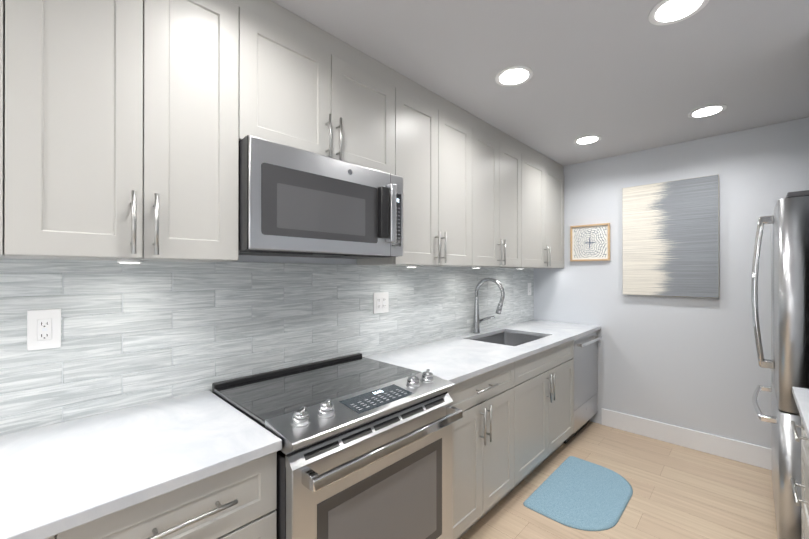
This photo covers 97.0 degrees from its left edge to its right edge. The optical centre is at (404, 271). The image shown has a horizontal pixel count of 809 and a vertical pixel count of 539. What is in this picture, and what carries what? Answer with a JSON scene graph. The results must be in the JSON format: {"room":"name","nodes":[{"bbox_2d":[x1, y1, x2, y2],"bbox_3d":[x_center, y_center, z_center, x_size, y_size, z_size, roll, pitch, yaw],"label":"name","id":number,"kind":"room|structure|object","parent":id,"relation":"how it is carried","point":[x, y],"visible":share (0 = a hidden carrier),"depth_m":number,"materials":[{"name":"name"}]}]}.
{"room":"kitchen","nodes":[
{"label":"kitchen","id":0,"kind":"room"},
{"bbox_2d":[233,255,356,263],"bbox_3d":[-0.875,0.180,1.565,0.120,2.470,6.540,0,0,44],"label":"wall","id":1,"kind":"structure","parent":0,"point":[253,258],"depth_m":1.80,"materials":[{"name":"white paint"}]},
{"bbox_2d":[0,0,11,258],"bbox_3d":[-1.315,-0.549,0.789,0.324,1.015,0.590,0,0,44],"label":"upper cabinet","id":2,"kind":"object","parent":1,"relation":"attached to","point":[5,5],"depth_m":0.89,"materials":[{"name":"grey paint"}]},
{"bbox_2d":[12,0,243,262],"bbox_3d":[-0.912,-0.548,1.205,0.324,1.015,0.568,0,0,44],"label":"upper cabinet","id":3,"kind":"object","parent":1,"relation":"attached to","point":[135,131],"depth_m":1.06,"materials":[{"name":"grey paint"}]},
{"bbox_2d":[0,259,533,435],"bbox_3d":[-0.481,0.243,1.879,0.008,0.576,5.299,0,0,44],"label":"tile backsplash","id":4,"kind":"structure","parent":1,"relation":"attached to","point":[138,334],"depth_m":1.48,"materials":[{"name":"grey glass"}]},
{"bbox_2d":[27,309,60,350],"bbox_3d":[-1.166,0.187,1.159,0.009,0.128,0.078,0,0,44],"label":"electrical outlet","id":5,"kind":"object","parent":4,"relation":"attached to","point":[43,329],"visible":1,"depth_m":1.16,"materials":[{"name":"white plastic"}]},
{"bbox_2d":[373,292,388,313],"bbox_3d":[-0.144,0.192,2.215,0.009,0.128,0.124,0,0,44],"label":"double electrical outlet","id":6,"kind":"object","parent":4,"relation":"attached to","point":[380,302],"visible":1,"depth_m":2.21,"materials":[{"name":"white plastic"}]},
{"bbox_2d":[528,283,530,294],"bbox_3d":[1.294,0.179,3.699,0.009,0.128,0.078,0,0,44],"label":"outlet","id":7,"kind":"object","parent":4,"relation":"attached to","point":[529,288],"visible":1,"depth_m":3.69,"materials":[{"name":"white plastic"}]},
{"bbox_2d":[244,0,399,123],"bbox_3d":[-0.439,-0.767,1.694,0.324,0.574,0.793,0,0,44],"label":"upper cabinet","id":8,"kind":"object","parent":1,"relation":"attached to","point":[276,39],"depth_m":1.53,"materials":[{"name":"grey paint"}]},
{"bbox_2d":[236,64,415,259],"bbox_3d":[-0.401,-0.377,1.645,0.444,0.601,0.773,0,0,44],"label":"upper cabinet","id":9,"kind":"object","parent":1,"relation":"attached to","point":[318,175],"depth_m":1.48,"materials":[{"name":"silver metal"}]},
{"bbox_2d":[238,135,402,258],"bbox_3d":[-0.401,-0.274,1.645,0.444,0.406,0.773,0,0,44],"label":"microwave","id":10,"kind":"object","parent":9,"relation":"in","point":[293,202],"depth_m":1.43,"materials":[{"name":"grey metal"}]},
{"bbox_2d":[357,74,475,267],"bbox_3d":[0.085,-0.546,2.234,0.324,1.015,0.713,0,0,44],"label":"upper cabinet","id":11,"kind":"object","parent":1,"relation":"attached to","point":[445,132],"depth_m":2.14,"materials":[{"name":"grey paint"}]},
{"bbox_2d":[476,117,523,267],"bbox_3d":[0.582,-0.544,2.747,0.324,1.015,0.715,0,0,44],"label":"upper cabinet","id":12,"kind":"object","parent":1,"relation":"attached to","point":[499,156],"depth_m":2.63,"materials":[{"name":"grey paint"}]},
{"bbox_2d":[271,0,808,165],"bbox_3d":[0.066,-1.107,0.656,2.740,0.100,6.540,0,0,44],"label":"ceiling","id":13,"kind":"structure","parent":0,"point":[620,77],"depth_m":1.79,"materials":[{"name":"grey paint"}]},
{"bbox_2d":[495,66,532,85],"bbox_3d":[0.590,-1.051,1.931,0.196,0.005,0.196,0,0,44],"label":"recessed light","id":14,"kind":"object","parent":13,"relation":"in","point":[514,75],"visible":1,"depth_m":1.92,"materials":[{"name":"white plastic"}]},
{"bbox_2d":[574,135,600,144],"bbox_3d":[1.459,-1.049,2.857,0.196,0.005,0.196,0,0,44],"label":"recessed light","id":15,"kind":"object","parent":13,"relation":"in","point":[585,140],"visible":1,"depth_m":2.84,"materials":[{"name":"white plastic"}]},
{"bbox_2d":[648,0,708,24],"bbox_3d":[1.093,-1.052,1.429,0.196,0.005,0.196,0,0,44],"label":"recessed light","id":16,"kind":"object","parent":13,"relation":"in","point":[665,12],"visible":1,"depth_m":1.44,"materials":[{"name":"white plastic"}]},
{"bbox_2d":[688,104,726,117],"bbox_3d":[1.984,-1.050,2.349,0.196,0.005,0.196,0,0,44],"label":"recessed light","id":17,"kind":"object","parent":13,"relation":"in","point":[706,111],"visible":1,"depth_m":2.34,"materials":[{"name":"white plastic"}]},
{"bbox_2d":[459,421,777,538],"bbox_3d":[0.066,1.463,0.651,2.740,0.100,6.540,0,0,44],"label":"floor","id":18,"kind":"structure","parent":0,"point":[680,492],"depth_m":2.25,"materials":[{"name":"brown wood"}]},
{"bbox_2d":[64,454,276,538],"bbox_3d":[-0.777,0.971,1.127,0.622,0.882,0.481,0,0,44],"label":"base cabinet","id":19,"kind":"object","parent":18,"relation":"on","point":[242,503],"depth_m":0.95,"materials":[{"name":"grey paint"}]},
{"bbox_2d":[0,390,281,538],"bbox_3d":[-1.119,0.515,0.748,0.645,0.030,1.508,0,0,44],"label":"countertop","id":20,"kind":"structure","parent":19,"relation":"on","point":[56,479],"depth_m":0.96,"materials":[{"name":"white stone"}]},
{"bbox_2d":[212,353,462,538],"bbox_3d":[-0.269,0.928,1.527,0.742,0.972,0.788,0,0,44],"label":"range","id":21,"kind":"object","parent":18,"relation":"on","point":[366,452],"visible":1,"depth_m":1.32,"materials":[{"name":"grey metal"}]},
{"bbox_2d":[447,361,519,538],"bbox_3d":[0.196,0.974,2.131,0.622,0.883,0.713,0,0,44],"label":"base cabinet","id":22,"kind":"object","parent":18,"relation":"on","point":[511,393],"depth_m":1.91,"materials":[{"name":"grey paint"}]},
{"bbox_2d":[366,321,599,384],"bbox_3d":[0.779,0.519,2.707,0.645,0.030,2.352,0,0,44],"label":"countertop","id":23,"kind":"structure","parent":22,"relation":"on","point":[455,360],"depth_m":2.28,"materials":[{"name":"white stone"}]},
{"bbox_2d":[473,277,507,336],"bbox_3d":[0.676,0.274,2.855,0.279,0.458,0.081,0,0,44],"label":"faucet","id":24,"kind":"object","parent":23,"relation":"on","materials":[{"name":"silver metal"}]},
{"bbox_2d":[473,332,543,345],"bbox_3d":[0.814,0.636,2.789,0.463,0.205,0.686,0,0,44],"label":"sink","id":25,"kind":"object","parent":23,"relation":"in","point":[504,338],"depth_m":3.06,"materials":[{"name":"silver metal"}]},
{"bbox_2d":[516,341,573,482],"bbox_3d":[0.794,0.975,2.748,0.622,0.883,1.006,0,0,44],"label":"base cabinet","id":26,"kind":"object","parent":18,"relation":"on","point":[545,381],"depth_m":2.49,"materials":[{"name":"grey paint"}]},
{"bbox_2d":[523,456,632,530],"bbox_3d":[1.157,1.409,2.302,0.460,0.013,0.810,0,0,44],"label":"kitchen mat","id":27,"kind":"object","parent":18,"relation":"on","point":[576,493],"visible":0.98,"depth_m":2.23,"materials":[{"name":"fabric"}]},
{"bbox_2d":[563,330,601,443],"bbox_3d":[1.388,0.977,3.312,0.658,0.882,0.618,0,0,44],"label":"dishwasher","id":28,"kind":"object","parent":18,"relation":"on","point":[585,358],"visible":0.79,"depth_m":3.09,"materials":[{"name":"grey metal"}]},
{"bbox_2d":[751,190,808,538],"bbox_3d":[2.339,0.518,1.823,0.822,1.792,0.910,0,0,44],"label":"fridge","id":29,"kind":"object","parent":18,"relation":"on","point":[787,363],"visible":1,"depth_m":1.70,"materials":[{"name":"grey metal"}]},
{"bbox_2d":[795,423,806,538],"bbox_3d":[1.797,0.971,1.140,0.684,0.882,0.459,0,0,44],"label":"base cabinet","id":30,"kind":"object","parent":18,"relation":"on","point":[803,485],"depth_m":1.45,"materials":[{"name":"grey paint"}]},
{"bbox_2d":[792,387,808,446],"bbox_3d":[0.731,0.513,0.058,0.710,0.030,3.500,0,0,44],"label":"countertop","id":31,"kind":"structure","parent":30,"relation":"on","point":[801,395],"depth_m":1.38,"materials":[{"name":"white stone"}]},
{"bbox_2d":[807,447,808,538],"bbox_3d":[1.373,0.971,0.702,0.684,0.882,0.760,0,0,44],"label":"base cabinet","id":32,"kind":"object","parent":18,"relation":"on","point":[807,447],"depth_m":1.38,"materials":[{"name":"grey paint"}]},
{"bbox_2d":[534,117,808,448],"bbox_3d":[2.342,0.183,2.918,2.620,2.470,0.120,0,0,44],"label":"wall","id":33,"kind":"structure","parent":0,"point":[691,363],"depth_m":2.88,"materials":[{"name":"white paint"}]},
{"bbox_2d":[524,144,563,267],"bbox_3d":[1.152,-0.543,3.335,0.324,1.015,0.923,0,0,44],"label":"upper cabinet","id":34,"kind":"object","parent":33,"relation":"attached to","point":[543,176],"depth_m":3.18,"materials":[{"name":"grey paint"}]},
{"bbox_2d":[570,223,609,260],"bbox_3d":[1.751,-0.273,3.386,0.345,0.345,0.026,0,0,44],"label":"picture frame","id":35,"kind":"object","parent":33,"relation":"attached to","point":[590,242],"visible":1,"depth_m":3.38,"materials":[{"name":"beige wood"}]},
{"bbox_2d":[622,174,718,297],"bbox_3d":[2.178,-0.270,2.964,0.645,0.945,0.038,0,0,44],"label":"canvas art","id":36,"kind":"object","parent":33,"relation":"attached to","point":[670,238],"visible":0.94,"depth_m":2.92,"materials":[{"name":"grey fabric"}]},
{"bbox_2d":[602,408,771,469],"bbox_3d":[2.468,1.341,2.700,1.780,0.152,0.014,0,0,44],"label":"baseboard","id":37,"kind":"structure","parent":33,"relation":"attached to","point":[747,453],"depth_m":2.85,"materials":[{"name":"white paint"}]}
]}

